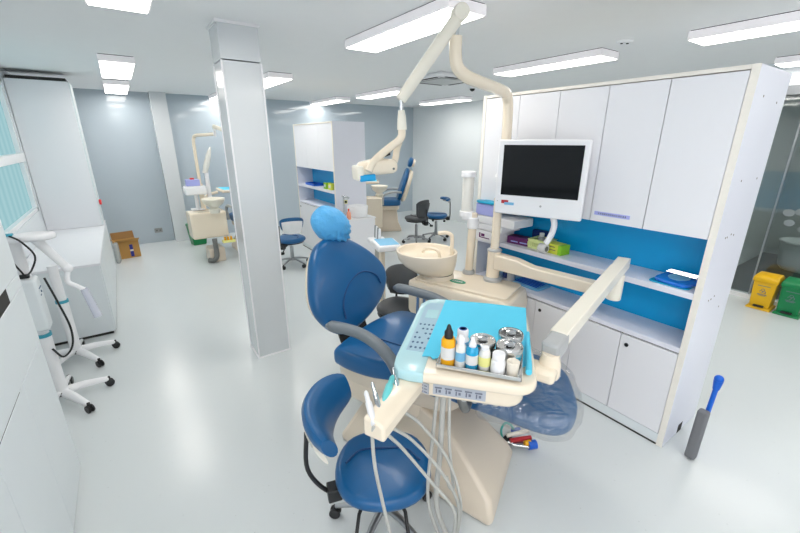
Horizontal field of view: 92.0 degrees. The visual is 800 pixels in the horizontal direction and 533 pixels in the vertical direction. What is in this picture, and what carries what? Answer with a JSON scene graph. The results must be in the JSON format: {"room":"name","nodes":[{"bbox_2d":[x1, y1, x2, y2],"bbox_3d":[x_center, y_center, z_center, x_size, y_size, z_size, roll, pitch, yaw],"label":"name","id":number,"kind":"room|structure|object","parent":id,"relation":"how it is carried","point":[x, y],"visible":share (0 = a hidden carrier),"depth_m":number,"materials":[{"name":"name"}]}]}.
{"room":"dental clinic","nodes":[
{"label":"dental clinic","id":0,"kind":"room"},
{"bbox_2d":[0,68,46,257],"bbox_3d":[-2.755,-0.107,2.173,0.100,2.850,11.800,-12,22,-33],"label":"wall","id":1,"kind":"structure","parent":0,"point":[36,222],"depth_m":4.85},
{"bbox_2d":[0,80,37,233],"bbox_3d":[-4.297,-1.262,4.140,0.085,1.620,2.020,-12,22,-33],"label":"window","id":2,"kind":"structure","parent":1,"relation":"in","point":[18,204],"depth_m":4.59,"materials":[{"name":"white glass"}]},
{"bbox_2d":[3,74,103,230],"bbox_3d":[-4.753,-1.539,5.384,0.635,1.970,0.420,-12,22,-33],"label":"upper cabinet","id":3,"kind":"object","parent":1,"relation":"attached to","point":[45,111],"visible":1,"depth_m":5.20,"materials":[{"name":"white laminate"}]},
{"bbox_2d":[148,91,189,241],"bbox_3d":[-4.575,-1.916,7.692,0.270,2.850,0.200,-12,22,-33],"label":"column","id":4,"kind":"structure","parent":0,"point":[157,100],"depth_m":7.57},
{"bbox_2d":[73,88,412,247],"bbox_3d":[-2.897,-2.340,8.985,8.100,2.850,0.100,-12,22,-33],"label":"wall","id":5,"kind":"structure","parent":0,"point":[118,129],"depth_m":7.81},
{"bbox_2d":[206,18,290,358],"bbox_3d":[-1.314,-0.533,3.473,0.326,2.850,0.317,-12,22,-33],"label":"wall pillar","id":6,"kind":"structure","parent":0,"point":[238,73],"depth_m":3.29,"materials":[{"name":"white paint"}]},
{"bbox_2d":[0,0,799,107],"bbox_3d":[0.520,-2.224,3.897,8.100,0.100,12.000,-12,22,-33],"label":"ceiling","id":7,"kind":"structure","parent":0,"point":[170,45],"depth_m":3.47,"materials":[{"name":"paint"}]},
{"bbox_2d":[96,53,135,79],"bbox_3d":[-3.380,-2.362,4.598,0.330,0.074,1.380,-12,22,-33],"label":"ceiling light","id":8,"kind":"object","parent":7,"relation":"attached to","point":[110,66],"visible":1,"depth_m":4.29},
{"bbox_2d":[99,61,133,79],"bbox_3d":[-3.380,-2.330,4.608,0.304,0.006,1.354,-12,22,-33],"label":"diffuser","id":9,"kind":"object","parent":8,"relation":"attached to","point":[108,69],"depth_m":4.47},
{"bbox_2d":[102,79,129,93],"bbox_3d":[-4.620,-2.913,6.278,0.330,0.074,1.380,-12,22,-33],"label":"ceiling light","id":10,"kind":"object","parent":7,"relation":"attached to","point":[110,86],"visible":1,"depth_m":5.89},
{"bbox_2d":[104,84,128,93],"bbox_3d":[-4.620,-2.881,6.289,0.304,0.006,1.354,-12,22,-33],"label":"diffuser","id":11,"kind":"object","parent":10,"relation":"attached to","point":[108,88],"depth_m":6.12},
{"bbox_2d":[85,0,152,13],"bbox_3d":[-1.370,-1.470,1.875,0.330,0.074,1.380,-12,22,-33],"label":"ceiling light","id":12,"kind":"object","parent":7,"relation":"attached to","point":[141,6],"visible":1,"depth_m":2.33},
{"bbox_2d":[208,92,216,99],"bbox_3d":[-3.330,-3.260,7.335,0.330,0.074,1.380,-12,22,-33],"label":"ceiling light","id":13,"kind":"object","parent":7,"relation":"attached to","point":[213,96],"visible":0.22,"depth_m":7.53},
{"bbox_2d":[263,71,292,88],"bbox_3d":[-1.976,-2.707,5.650,0.330,0.074,1.380,-12,22,-33],"label":"ceiling light","id":14,"kind":"object","parent":7,"relation":"attached to","point":[271,79],"visible":0.52,"depth_m":5.18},
{"bbox_2d":[264,77,291,88],"bbox_3d":[-1.976,-2.675,5.660,0.304,0.006,1.354,-12,22,-33],"label":"diffuser","id":15,"kind":"object","parent":14,"relation":"attached to","point":[268,81],"depth_m":5.30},
{"bbox_2d":[310,96,349,105],"bbox_3d":[-1.573,-3.651,8.530,0.330,0.074,1.380,-12,22,-33],"label":"ceiling light","id":16,"kind":"object","parent":7,"relation":"attached to","point":[332,100],"visible":1,"depth_m":8.25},
{"bbox_2d":[312,100,346,105],"bbox_3d":[-1.573,-3.619,8.540,0.304,0.006,1.354,-12,22,-33],"label":"diffuser","id":17,"kind":"object","parent":16,"relation":"attached to","point":[321,102],"depth_m":8.41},
{"bbox_2d":[356,87,401,98],"bbox_3d":[-0.335,-3.180,7.092,0.330,0.074,1.380,-12,22,-33],"label":"ceiling light","id":18,"kind":"object","parent":7,"relation":"attached to","point":[391,91],"visible":0.76,"depth_m":6.96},
{"bbox_2d":[360,91,398,98],"bbox_3d":[-0.335,-3.147,7.103,0.304,0.006,1.354,-12,22,-33],"label":"diffuser","id":19,"kind":"object","parent":18,"relation":"attached to","point":[378,94],"depth_m":7.08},
{"bbox_2d":[345,0,486,52],"bbox_3d":[0.038,-1.835,2.988,0.330,0.074,1.380,-12,22,-33],"label":"ceiling light","id":20,"kind":"object","parent":7,"relation":"attached to","point":[429,18],"visible":0.98,"depth_m":2.82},
{"bbox_2d":[406,71,462,85],"bbox_3d":[0.621,-2.671,5.522,0.800,0.061,0.800,-12,22,-33],"label":"air conditioner","id":21,"kind":"object","parent":7,"relation":"attached to","point":[441,78],"visible":0.66,"depth_m":5.31,"materials":[{"name":"white plastic"}]},
{"bbox_2d":[420,77,462,84],"bbox_3d":[0.621,-2.650,5.529,0.520,0.017,0.520,-12,22,-33],"label":"grille","id":22,"kind":"object","parent":21,"relation":"attached to","point":[440,80],"depth_m":5.47,"materials":[{"name":"grey plastic"}]},
{"bbox_2d":[419,96,471,104],"bbox_3d":[0.967,-3.624,8.447,0.330,0.074,1.380,-12,22,-33],"label":"ceiling light","id":23,"kind":"object","parent":7,"relation":"attached to","point":[457,98],"visible":1,"depth_m":8.23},
{"bbox_2d":[420,100,470,104],"bbox_3d":[0.967,-3.592,8.458,0.304,0.006,1.354,-12,22,-33],"label":"diffuser","id":24,"kind":"object","parent":23,"relation":"attached to","point":[433,102],"depth_m":8.41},
{"bbox_2d":[493,47,618,76],"bbox_3d":[1.687,-2.282,4.354,0.330,0.074,1.380,-12,22,-33],"label":"ceiling light","id":25,"kind":"object","parent":7,"relation":"attached to","point":[597,55],"visible":1,"depth_m":4.16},
{"bbox_2d":[495,56,616,76],"bbox_3d":[1.687,-2.250,4.364,0.304,0.006,1.354,-12,22,-33],"label":"diffuser","id":26,"kind":"object","parent":25,"relation":"attached to","point":[577,60],"depth_m":4.23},
{"bbox_2d":[616,39,633,44],"bbox_3d":[2.026,-2.021,3.481,0.140,0.025,0.140,-12,22,-33],"label":"smoke detector","id":27,"kind":"object","parent":7,"relation":"attached to","point":[623,41],"visible":1,"depth_m":3.46,"materials":[{"name":"plastic"}]},
{"bbox_2d":[687,10,799,45],"bbox_3d":[2.893,-1.747,2.720,0.330,0.074,1.380,-12,22,-33],"label":"ceiling light","id":28,"kind":"object","parent":7,"relation":"attached to","point":[785,22],"visible":1,"depth_m":2.92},
{"bbox_2d":[689,21,799,45],"bbox_3d":[2.893,-1.715,2.731,0.304,0.006,1.354,-12,22,-33],"label":"diffuser","id":29,"kind":"object","parent":28,"relation":"attached to","point":[775,27],"depth_m":2.96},
{"bbox_2d":[774,54,799,67],"bbox_3d":[4.588,-2.079,3.734,0.330,0.074,1.380,-12,22,-33],"label":"ceiling light","id":30,"kind":"object","parent":7,"relation":"attached to","point":[792,60],"visible":1,"depth_m":4.12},
{"bbox_2d":[776,62,799,67],"bbox_3d":[4.588,-2.047,3.744,0.304,0.006,1.354,-12,22,-33],"label":"diffuser","id":31,"kind":"object","parent":30,"relation":"attached to","point":[782,64],"depth_m":4.18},
{"bbox_2d":[55,210,799,532],"bbox_3d":[1.625,0.338,5.552,10.800,0.100,12.000,-12,22,-33],"label":"floor","id":32,"kind":"structure","parent":0,"point":[194,431],"depth_m":2.73,"materials":[{"name":"plastic"}]},
{"bbox_2d":[0,220,80,532],"bbox_3d":[-1.618,0.436,1.159,0.440,2.450,2.080,-12,22,-33],"label":"tall cabinet","id":33,"kind":"object","parent":32,"relation":"on","point":[40,465],"visible":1,"depth_m":1.81,"materials":[{"name":"grey laminate"}]},
{"bbox_2d":[5,231,114,413],"bbox_3d":[-2.668,0.417,2.902,0.695,1.397,0.627,-12,22,-33],"label":"lamp stand","id":34,"kind":"object","parent":32,"relation":"on","point":[31,285],"visible":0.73,"depth_m":2.85,"materials":[{"name":"white plastic"}]},
{"bbox_2d":[27,220,116,345],"bbox_3d":[-4.135,0.050,4.984,0.642,0.800,2.762,-12,22,-33],"label":"base cabinet","id":35,"kind":"object","parent":32,"relation":"on","point":[88,250],"visible":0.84,"depth_m":4.08,"materials":[{"name":"grey laminate"}]},
{"bbox_2d":[27,220,105,274],"bbox_3d":[-4.135,-0.318,4.863,0.642,0.025,2.762,-12,22,-33],"label":"countertop","id":36,"kind":"structure","parent":35,"relation":"on","point":[79,247],"depth_m":4.45,"materials":[{"name":"white laminate"}]},
{"bbox_2d":[46,264,119,367],"bbox_3d":[-3.074,0.437,3.560,0.652,0.949,0.627,-12,22,-33],"label":"lamp stand","id":37,"kind":"object","parent":32,"relation":"on","point":[80,348],"visible":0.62,"depth_m":3.56,"materials":[{"name":"white plastic"}]},
{"bbox_2d":[112,242,121,262],"bbox_3d":[-4.825,-0.232,6.583,0.082,0.340,0.189,-12,22,-33],"label":"plastic bag","id":38,"kind":"object","parent":32,"relation":"on","point":[115,246],"visible":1,"depth_m":6.52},
{"bbox_2d":[110,230,140,258],"bbox_3d":[-4.911,-0.367,6.865,0.455,0.422,0.421,17,25,42],"label":"cardboard box","id":39,"kind":"object","parent":32,"relation":"on","point":[128,244],"visible":0.95,"depth_m":6.88,"materials":[{"name":"cardboard"}]},
{"bbox_2d":[185,223,206,244],"bbox_3d":[-4.075,-0.661,7.766,0.280,0.420,0.320,17,25,42],"label":"waste bin","id":40,"kind":"object","parent":32,"relation":"on","point":[199,241],"visible":0.41,"depth_m":7.72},
{"bbox_2d":[186,124,237,261],"bbox_3d":[-2.915,-1.240,6.628,1.367,2.228,2.214,-13,22,-35],"label":"dental chair unit","id":41,"kind":"object","parent":32,"relation":"on","point":[212,222],"visible":0.27,"depth_m":6.48,"materials":[{"name":"beige plastic"}]},
{"bbox_2d":[182,185,206,210],"bbox_3d":[-3.449,-1.163,6.534,0.340,0.400,0.260,-12,22,-33],"label":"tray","id":42,"kind":"object","parent":41,"relation":"on","point":[187,190],"visible":0.83,"depth_m":6.42,"materials":[{"name":"white plastic"}]},
{"bbox_2d":[185,178,199,185],"bbox_3d":[-3.465,-1.413,6.439,0.200,0.125,0.160,-12,22,-33],"label":"tissue box","id":43,"kind":"object","parent":42,"relation":"on","point":[191,181],"visible":0.98,"depth_m":6.39,"materials":[{"name":"purple cardboard"}]},
{"bbox_2d":[191,132,213,183],"bbox_3d":[-3.130,-1.734,6.260,0.623,0.836,0.071,11,21,29],"label":"pole","id":44,"kind":"object","parent":41,"relation":"attached to","point":[194,136],"depth_m":6.33,"materials":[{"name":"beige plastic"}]},
{"bbox_2d":[202,147,211,207],"bbox_3d":[-3.280,-1.524,6.642,0.194,1.020,0.240,-12,22,-33],"label":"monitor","id":45,"kind":"object","parent":41,"relation":"on","point":[206,164],"visible":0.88,"depth_m":6.53,"materials":[{"name":"white plastic"}]},
{"bbox_2d":[201,197,224,213],"bbox_3d":[-3.092,-1.012,6.420,0.360,0.245,0.360,-13,22,-35],"label":"bowl","id":46,"kind":"object","parent":41,"relation":"on","point":[214,203],"depth_m":6.38,"materials":[{"name":"ceramic"}]},
{"bbox_2d":[208,238,219,262],"bbox_3d":[-3.176,-0.265,6.550,0.197,0.406,0.146,-12,22,-33],"label":"hose","id":47,"kind":"object","parent":41,"relation":"attached to","point":[214,241],"visible":1,"depth_m":6.55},
{"bbox_2d":[204,187,229,197],"bbox_3d":[-3.269,-1.340,7.110,0.858,0.173,0.782,-12,22,-33],"label":"tray","id":48,"kind":"object","parent":41,"relation":"on","point":[221,189],"depth_m":7.12,"materials":[{"name":"beige plastic"}]},
{"bbox_2d":[222,236,235,242],"bbox_3d":[-2.967,-0.473,6.678,0.200,0.100,0.120,-12,22,-33],"label":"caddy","id":49,"kind":"object","parent":32,"relation":"on","point":[231,239],"visible":1,"depth_m":6.65,"materials":[{"name":"yellow plastic"}]},
{"bbox_2d":[278,217,307,269],"bbox_3d":[-1.784,-0.427,6.347,0.573,0.856,0.613,12,22,33],"label":"stool","id":50,"kind":"object","parent":32,"relation":"on","point":[290,227],"visible":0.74,"depth_m":6.14,"materials":[{"name":"leather"}]},
{"bbox_2d":[293,121,366,249],"bbox_3d":[-1.255,-1.350,6.897,0.564,2.270,1.640,-12,22,-33],"label":"storage cabinet","id":51,"kind":"object","parent":32,"relation":"on","point":[327,151],"visible":0.65,"depth_m":6.31,"materials":[{"name":"white laminate"}]},
{"bbox_2d":[305,182,323,185],"bbox_3d":[-1.552,-1.507,7.038,0.200,0.040,0.400,-12,22,-33],"label":"tray","id":52,"kind":"object","parent":51,"relation":"on","point":[306,183],"visible":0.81,"depth_m":6.99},
{"bbox_2d":[298,183,333,193],"bbox_3d":[-1.362,-1.390,6.811,0.300,0.040,1.558,-12,22,-33],"label":"shelf","id":53,"kind":"object","parent":51,"relation":"attached to","point":[321,188],"depth_m":6.74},
{"bbox_2d":[300,198,334,207],"bbox_3d":[-1.264,-1.119,6.972,0.540,0.035,1.558,-12,22,-33],"label":"countertop","id":54,"kind":"structure","parent":51,"relation":"on","point":[314,202],"depth_m":7.08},
{"bbox_2d":[342,196,375,254],"bbox_3d":[-0.696,-0.543,6.198,0.480,1.172,0.420,-12,22,-33],"label":"stand","id":55,"kind":"object","parent":32,"relation":"on","point":[362,224],"visible":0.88,"depth_m":6.02,"materials":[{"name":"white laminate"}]},
{"bbox_2d":[342,196,349,215],"bbox_3d":[-0.846,-0.953,6.083,0.128,0.322,0.051,4,19,11],"label":"faucet","id":56,"kind":"object","parent":55,"relation":"on","point":[342,196],"depth_m":6.07,"materials":[{"name":"silver metal"}]},
{"bbox_2d":[347,204,367,217],"bbox_3d":[-0.668,-0.873,6.085,0.330,0.170,0.330,-12,22,-33],"label":"basin","id":57,"kind":"object","parent":55,"relation":"in","point":[357,210],"depth_m":5.97,"materials":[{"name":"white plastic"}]},
{"bbox_2d":[301,373,431,532],"bbox_3d":[-0.140,1.024,2.001,0.668,0.806,0.620,-1,18,-3],"label":"stool","id":58,"kind":"object","parent":32,"relation":"on","point":[403,485],"visible":0.87,"depth_m":1.91,"materials":[{"name":"leather"}]},
{"bbox_2d":[366,157,415,231],"bbox_3d":[-0.887,-1.846,8.477,2.522,2.228,1.207,-2,18,-5],"label":"dental chair","id":59,"kind":"object","parent":32,"relation":"on","point":[383,208],"visible":0.7,"depth_m":8.57,"materials":[{"name":"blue plastic"}]},
{"bbox_2d":[366,180,378,183],"bbox_3d":[-0.850,-1.778,8.448,1.051,0.173,0.836,-12,22,-33],"label":"tray","id":60,"kind":"object","parent":59,"relation":"on","point":[376,181],"depth_m":8.41,"materials":[{"name":"beige plastic"}]},
{"bbox_2d":[371,185,387,196],"bbox_3d":[-0.436,-1.594,8.196,0.360,0.245,0.360,-2,18,-5],"label":"bowl","id":61,"kind":"object","parent":59,"relation":"on","point":[379,189],"depth_m":8.10,"materials":[{"name":"ceramic"}]},
{"bbox_2d":[382,197,400,205],"bbox_3d":[-0.306,-1.504,8.893,0.610,0.140,0.560,-2,18,-5],"label":"seat cushion","id":62,"kind":"object","parent":59,"relation":"on","point":[388,201],"depth_m":8.65,"materials":[{"name":"blue leather"}]},
{"bbox_2d":[376,264,416,316],"bbox_3d":[-0.027,0.428,3.787,0.565,0.825,0.612,12,22,33],"label":"stool","id":63,"kind":"object","parent":32,"relation":"on","point":[397,273],"visible":0.33,"depth_m":3.80,"materials":[{"name":"leather"}]},
{"bbox_2d":[402,200,432,242],"bbox_3d":[0.341,-0.928,7.813,0.612,0.894,0.612,-12,22,-33],"label":"stool","id":64,"kind":"object","parent":32,"relation":"on","point":[422,207],"visible":0.97,"depth_m":7.61,"materials":[{"name":"leather"}]},
{"bbox_2d":[423,197,450,240],"bbox_3d":[0.750,-1.010,8.108,0.589,0.868,0.612,5,19,14],"label":"stool","id":65,"kind":"object","parent":32,"relation":"on","point":[433,216],"visible":0.86,"depth_m":8.04,"materials":[{"name":"leather"}]},
{"bbox_2d":[305,2,630,532],"bbox_3d":[0.058,-0.189,2.591,2.497,2.742,2.416,12,22,33],"label":"dental chair unit","id":66,"kind":"object","parent":32,"relation":"on","point":[401,390],"visible":0.89,"depth_m":2.43,"materials":[{"name":"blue plastic"}]},
{"bbox_2d":[310,205,350,241],"bbox_3d":[-0.514,-0.310,2.894,0.332,0.301,0.228,-12,22,-33],"label":"headrest cover","id":67,"kind":"object","parent":66,"relation":"attached to","point":[327,222],"visible":0.98,"depth_m":2.79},
{"bbox_2d":[352,153,397,181],"bbox_3d":[-0.161,-0.632,2.417,0.288,0.181,0.196,-12,22,-33],"label":"lamp","id":68,"kind":"object","parent":66,"relation":"attached to","point":[366,170],"depth_m":2.36,"materials":[{"name":"beige plastic"}]},
{"bbox_2d":[334,311,434,396],"bbox_3d":[0.087,0.564,2.682,0.870,0.147,0.804,12,22,33],"label":"seat cushion","id":69,"kind":"object","parent":66,"relation":"on","point":[357,358],"depth_m":2.55,"materials":[{"name":"blue leather"}]},
{"bbox_2d":[371,238,400,251],"bbox_3d":[-0.142,-0.218,3.877,0.305,0.069,0.344,-12,22,-33],"label":"tray","id":70,"kind":"object","parent":66,"relation":"on","point":[384,244],"depth_m":3.77,"materials":[{"name":"white plastic"}]},
{"bbox_2d":[396,243,456,276],"bbox_3d":[0.233,-0.049,3.428,0.550,0.208,0.500,12,22,33],"label":"bowl","id":71,"kind":"object","parent":66,"relation":"on","point":[441,262],"depth_m":3.30,"materials":[{"name":"ceramic"}]},
{"bbox_2d":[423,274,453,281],"bbox_3d":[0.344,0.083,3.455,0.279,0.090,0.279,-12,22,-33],"label":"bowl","id":72,"kind":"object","parent":66,"relation":"on","point":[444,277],"depth_m":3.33,"materials":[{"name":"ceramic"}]},
{"bbox_2d":[459,171,475,216],"bbox_3d":[0.588,-0.629,3.350,0.126,0.388,0.126,-12,22,-33],"label":"cup dispenser","id":73,"kind":"object","parent":66,"relation":"on","point":[466,210],"depth_m":3.31,"materials":[{"name":"white plastic"}]},
{"bbox_2d":[462,212,478,270],"bbox_3d":[0.620,-0.205,3.466,0.116,0.571,0.149,-12,22,-33],"label":"dispenser","id":74,"kind":"object","parent":66,"relation":"on","point":[472,219],"depth_m":3.40,"materials":[{"name":"beige plastic"}]},
{"bbox_2d":[422,300,531,374],"bbox_3d":[0.408,0.308,1.939,0.465,0.027,0.692,5,19,15],"label":"paper liner","id":75,"kind":"object","parent":66,"relation":"on","point":[487,318],"visible":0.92,"depth_m":2.03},
{"bbox_2d":[436,349,522,381],"bbox_3d":[0.345,0.401,1.659,0.346,0.018,0.200,6,19,17],"label":"tray","id":76,"kind":"object","parent":75,"relation":"on","point":[439,364],"visible":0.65,"depth_m":1.58,"materials":[{"name":"metal"}]},
{"bbox_2d":[441,324,455,365],"bbox_3d":[0.203,0.324,1.617,0.061,0.182,0.061,4,19,13],"label":"bottle","id":77,"kind":"object","parent":76,"relation":"on","point":[448,341],"visible":0.99,"depth_m":1.60,"materials":[{"name":"orange plastic"}]},
{"bbox_2d":[455,335,465,366],"bbox_3d":[0.252,0.350,1.603,0.043,0.142,0.043,4,19,13],"label":"bottle","id":78,"kind":"object","parent":76,"relation":"on","point":[460,352],"visible":1,"depth_m":1.59,"materials":[{"name":"plastic"}]},
{"bbox_2d":[456,327,468,346],"bbox_3d":[0.268,0.331,1.659,0.057,0.144,0.057,4,19,13],"label":"bottle","id":79,"kind":"object","parent":76,"relation":"on","point":[464,331],"visible":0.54,"depth_m":1.63,"materials":[{"name":"white plastic"}]},
{"bbox_2d":[465,337,478,369],"bbox_3d":[0.298,0.354,1.594,0.054,0.140,0.054,4,19,13],"label":"bottle","id":80,"kind":"object","parent":76,"relation":"on","point":[472,351],"visible":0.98,"depth_m":1.58,"materials":[{"name":"plastic"}]},
{"bbox_2d":[469,333,495,360],"bbox_3d":[0.358,0.347,1.678,0.112,0.100,0.112,4,19,13],"label":"canister","id":81,"kind":"object","parent":76,"relation":"on","point":[481,339],"visible":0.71,"depth_m":1.65,"materials":[{"name":"metal"}]},
{"bbox_2d":[478,345,490,370],"bbox_3d":[0.349,0.373,1.591,0.048,0.105,0.048,4,19,13],"label":"bottle","id":82,"kind":"object","parent":76,"relation":"on","point":[484,359],"visible":1,"depth_m":1.57,"materials":[{"name":"plastic"}]},
{"bbox_2d":[490,350,505,373],"bbox_3d":[0.400,0.389,1.569,0.060,0.088,0.060,4,19,13],"label":"jar","id":83,"kind":"object","parent":76,"relation":"on","point":[498,362],"visible":0.98,"depth_m":1.55,"materials":[{"name":"white plastic"}]},
{"bbox_2d":[496,338,523,367],"bbox_3d":[0.461,0.362,1.633,0.112,0.100,0.112,4,19,13],"label":"canister","id":84,"kind":"object","parent":76,"relation":"on","point":[512,348],"visible":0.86,"depth_m":1.60,"materials":[{"name":"metal"}]},
{"bbox_2d":[498,327,523,342],"bbox_3d":[0.497,0.331,1.742,0.112,0.100,0.112,4,19,13],"label":"canister","id":85,"kind":"object","parent":76,"relation":"on","point":[505,332],"visible":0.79,"depth_m":1.72,"materials":[{"name":"metal"}]},
{"bbox_2d":[506,358,519,376],"bbox_3d":[0.454,0.408,1.555,0.053,0.062,0.053,4,19,13],"label":"cup","id":86,"kind":"object","parent":76,"relation":"on","point":[512,364],"visible":0.97,"depth_m":1.54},
{"bbox_2d":[449,35,512,248],"bbox_3d":[0.580,-0.746,2.775,0.820,1.470,0.299,-12,22,-33],"label":"pole","id":87,"kind":"object","parent":66,"relation":"attached to","point":[503,200],"depth_m":2.90,"materials":[{"name":"beige plastic"}]},
{"bbox_2d":[421,314,560,406],"bbox_3d":[0.345,0.395,1.942,0.916,0.160,0.896,-12,22,-33],"label":"tray","id":88,"kind":"object","parent":66,"relation":"on","point":[435,381],"depth_m":1.61,"materials":[{"name":"beige plastic"}]},
{"bbox_2d":[494,140,592,221],"bbox_3d":[1.017,-0.637,2.818,0.640,0.551,0.040,12,22,33],"label":"monitor","id":89,"kind":"object","parent":66,"relation":"on","point":[536,178],"depth_m":2.78,"materials":[{"name":"white plastic"}]},
{"bbox_2d":[473,63,791,446],"bbox_3d":[1.487,-0.169,3.144,0.569,2.362,1.850,-12,22,-33],"label":"storage cabinet","id":90,"kind":"object","parent":32,"relation":"on","point":[678,161],"visible":0.75,"depth_m":2.58,"materials":[{"name":"white laminate"}]},
{"bbox_2d":[476,213,532,242],"bbox_3d":[0.928,-0.342,3.491,0.268,0.235,0.440,-12,22,-33],"label":"drawer organizer","id":91,"kind":"object","parent":90,"relation":"on","point":[510,223],"visible":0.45,"depth_m":3.43,"materials":[{"name":"white plastic"}]},
{"bbox_2d":[476,203,493,216],"bbox_3d":[0.797,-0.513,3.467,0.082,0.103,0.230,-12,22,-33],"label":"glove box","id":92,"kind":"object","parent":91,"relation":"on","point":[482,209],"visible":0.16,"depth_m":3.45,"materials":[{"name":"purple cardboard"}]},
{"bbox_2d":[477,199,493,204],"bbox_3d":[0.793,-0.575,3.433,0.089,0.034,0.287,-12,22,-33],"label":"glove","id":93,"kind":"object","parent":92,"relation":"on","point":[489,202],"visible":0.68,"depth_m":3.42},
{"bbox_2d":[507,234,530,246],"bbox_3d":[1.072,-0.236,3.440,0.102,0.065,0.212,-15,23,-39],"label":"carton","id":94,"kind":"object","parent":90,"relation":"on","point":[517,239],"visible":0.86,"depth_m":3.42,"materials":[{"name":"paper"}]},
{"bbox_2d":[532,229,548,236],"bbox_3d":[1.256,-0.260,3.426,0.062,0.120,0.160,-12,22,-33],"label":"carton","id":95,"kind":"object","parent":90,"relation":"on","point":[535,232],"visible":0.32,"depth_m":3.41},
{"bbox_2d":[527,235,557,249],"bbox_3d":[1.214,-0.198,3.300,0.164,0.081,0.184,-14,23,-37],"label":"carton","id":96,"kind":"object","parent":90,"relation":"on","point":[533,242],"visible":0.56,"depth_m":3.28,"materials":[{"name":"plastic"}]},
{"bbox_2d":[537,243,548,252],"bbox_3d":[1.171,-0.149,3.156,0.076,0.076,0.068,-12,22,-33],"label":"paper roll","id":97,"kind":"object","parent":90,"relation":"on","point":[543,248],"visible":0.95,"depth_m":3.13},
{"bbox_2d":[548,241,569,255],"bbox_3d":[1.285,-0.148,3.150,0.112,0.080,0.150,-10,21,-27],"label":"carton","id":98,"kind":"object","parent":90,"relation":"on","point":[555,247],"visible":0.86,"depth_m":3.10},
{"bbox_2d":[476,271,683,352],"bbox_3d":[1.480,0.261,3.281,0.545,0.035,1.776,-12,22,-33],"label":"countertop","id":99,"kind":"structure","parent":90,"relation":"on","point":[668,337],"depth_m":2.82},
{"bbox_2d":[507,273,514,280],"bbox_3d":[1.030,0.036,3.561,0.072,0.215,0.072,-12,22,-33],"label":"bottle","id":100,"kind":"object","parent":99,"relation":"on","point":[510,277],"visible":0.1,"depth_m":3.55,"materials":[{"name":"grey plastic"}]},
{"bbox_2d":[512,276,550,290],"bbox_3d":[1.181,0.151,3.518,0.200,0.024,0.320,-12,22,-33],"label":"pack","id":101,"kind":"object","parent":99,"relation":"on","point":[528,283],"visible":0.91,"depth_m":3.48},
{"bbox_2d":[478,239,695,299],"bbox_3d":[1.380,-0.069,3.099,0.300,0.040,1.776,-12,22,-33],"label":"shelf","id":102,"kind":"object","parent":90,"relation":"attached to","point":[640,274],"depth_m":2.87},
{"bbox_2d":[649,269,698,289],"bbox_3d":[1.802,0.076,2.512,0.265,0.051,0.240,-12,22,-33],"label":"pack","id":103,"kind":"object","parent":90,"relation":"on","point":[674,278],"visible":0.88,"depth_m":2.48,"materials":[{"name":"plastic"}]},
{"bbox_2d":[684,375,723,459],"bbox_3d":[1.962,0.973,2.489,0.149,0.595,0.066,-12,22,-33],"label":"toilet brush","id":104,"kind":"object","parent":32,"relation":"on","point":[702,416],"visible":1,"depth_m":2.47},
{"bbox_2d":[729,288,777,305],"bbox_3d":[5.598,0.810,3.871,0.120,0.050,4.380,-12,22,-33],"label":"trim","id":105,"kind":"structure","parent":32,"relation":"on","point":[735,292],"depth_m":5.18,"materials":[{"name":"white plastic"}]},
{"bbox_2d":[745,271,784,311],"bbox_3d":[4.540,0.305,4.801,0.284,0.430,0.239,-12,22,-33],"label":"pedal bin","id":106,"kind":"object","parent":32,"relation":"on","point":[766,285],"visible":0.98,"depth_m":4.74,"materials":[{"name":"yellow plastic"}]},
{"bbox_2d":[772,276,799,319],"bbox_3d":[4.694,0.368,4.608,0.284,0.430,0.239,-12,22,-33],"label":"pedal bin","id":107,"kind":"object","parent":32,"relation":"on","point":[788,305],"visible":1,"depth_m":4.56,"materials":[{"name":"green plastic"}]},
{"bbox_2d":[777,237,799,272],"bbox_3d":[6.495,-0.163,6.181,0.720,0.460,0.720,-12,22,-33],"label":"tub","id":108,"kind":"object","parent":32,"relation":"on","point":[788,259],"visible":1,"depth_m":6.16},
{"bbox_2d":[412,100,482,222],"bbox_3d":[2.517,-2.105,8.270,0.100,2.850,7.350,-12,22,-33],"label":"wall","id":109,"kind":"structure","parent":0,"point":[446,137],"depth_m":9.96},
{"bbox_2d":[737,95,799,265],"bbox_3d":[5.744,-1.333,6.156,2.600,2.700,0.100,-12,22,-33],"label":"wall","id":110,"kind":"structure","parent":0,"point":[789,120],"depth_m":6.34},
{"bbox_2d":[764,136,799,253],"bbox_3d":[8.130,-1.006,5.158,0.100,2.700,4.600,-12,22,-33],"label":"wall","id":111,"kind":"structure","parent":0,"point":[790,197],"depth_m":6.86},
{"bbox_2d":[769,64,799,85],"bbox_3d":[5.598,-1.756,3.030,0.100,0.250,4.380,-12,22,-33],"label":"wall partition","id":112,"kind":"structure","parent":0,"point":[795,78],"depth_m":4.43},
{"bbox_2d":[748,123,799,293],"bbox_3d":[5.598,-0.378,3.481,0.024,2.450,4.380,-12,22,-33],"label":"door frame","id":113,"kind":"structure","parent":112,"relation":"in","point":[798,129],"depth_m":4.77,"materials":[{"name":"metal"}]},
{"bbox_2d":[783,209,799,231],"bbox_3d":[4.825,-0.533,4.573,0.002,0.274,0.465,-12,22,-33],"label":"decal","id":114,"kind":"object","parent":113,"relation":"attached to","point":[789,212],"visible":1,"depth_m":4.68},
{"bbox_2d":[786,85,799,94],"bbox_3d":[5.598,-1.590,3.084,0.080,0.100,4.380,-12,22,-33],"label":"trim","id":115,"kind":"structure","parent":112,"relation":"attached to","point":[792,89],"depth_m":4.45,"materials":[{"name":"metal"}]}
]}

